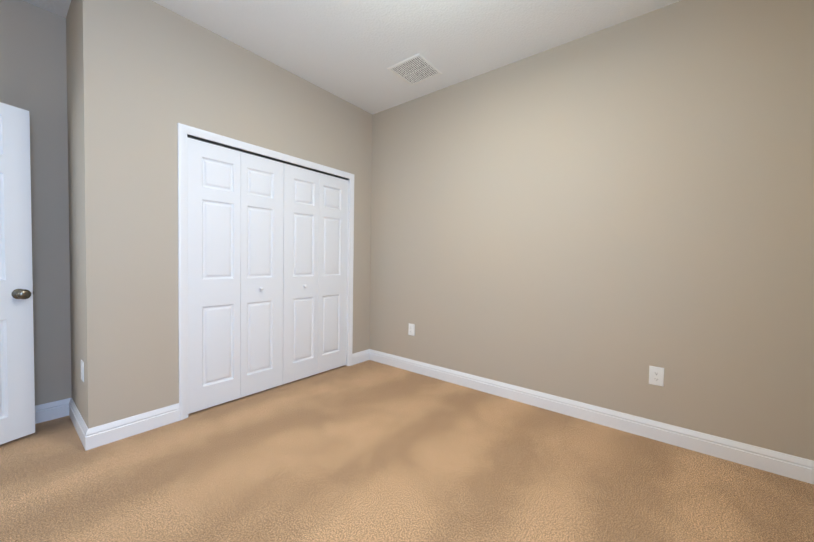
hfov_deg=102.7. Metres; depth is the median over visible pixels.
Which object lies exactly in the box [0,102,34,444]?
entry door
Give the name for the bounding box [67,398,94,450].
baseboard
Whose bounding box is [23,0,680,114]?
ceiling
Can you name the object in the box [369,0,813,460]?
wall
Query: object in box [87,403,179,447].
baseboard
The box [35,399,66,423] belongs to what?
baseboard
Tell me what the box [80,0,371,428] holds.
wall
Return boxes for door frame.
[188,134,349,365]
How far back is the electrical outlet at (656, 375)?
2.16 m
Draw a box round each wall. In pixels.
[0,0,71,405]
[66,0,84,421]
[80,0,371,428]
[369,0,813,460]
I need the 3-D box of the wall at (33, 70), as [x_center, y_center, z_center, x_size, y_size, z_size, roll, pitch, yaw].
[-2.071,-0.380,2.890,0.100,2.840,3.456,2,2,38]
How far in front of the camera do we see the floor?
1.73 m
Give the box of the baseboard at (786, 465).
[367,349,813,483]
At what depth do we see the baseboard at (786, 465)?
2.25 m
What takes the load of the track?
attached to the wall at (153, 73)
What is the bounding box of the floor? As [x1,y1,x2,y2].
[0,360,813,541]
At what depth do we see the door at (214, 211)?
2.78 m
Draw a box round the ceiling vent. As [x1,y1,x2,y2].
[387,53,441,85]
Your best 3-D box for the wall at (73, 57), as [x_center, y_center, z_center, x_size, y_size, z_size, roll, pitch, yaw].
[-2.175,-0.361,2.202,0.589,2.840,0.100,2,2,38]
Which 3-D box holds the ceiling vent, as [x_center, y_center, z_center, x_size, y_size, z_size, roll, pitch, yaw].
[0.070,-1.760,2.868,0.350,0.010,0.350,2,2,38]
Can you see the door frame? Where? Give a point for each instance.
(347, 264)
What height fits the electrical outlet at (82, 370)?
0.124 m
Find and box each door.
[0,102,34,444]
[187,137,347,413]
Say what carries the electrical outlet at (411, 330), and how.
attached to the wall at (606, 218)
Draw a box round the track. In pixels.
[187,134,347,179]
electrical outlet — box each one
[81,360,83,381]
[408,323,414,335]
[649,366,663,386]

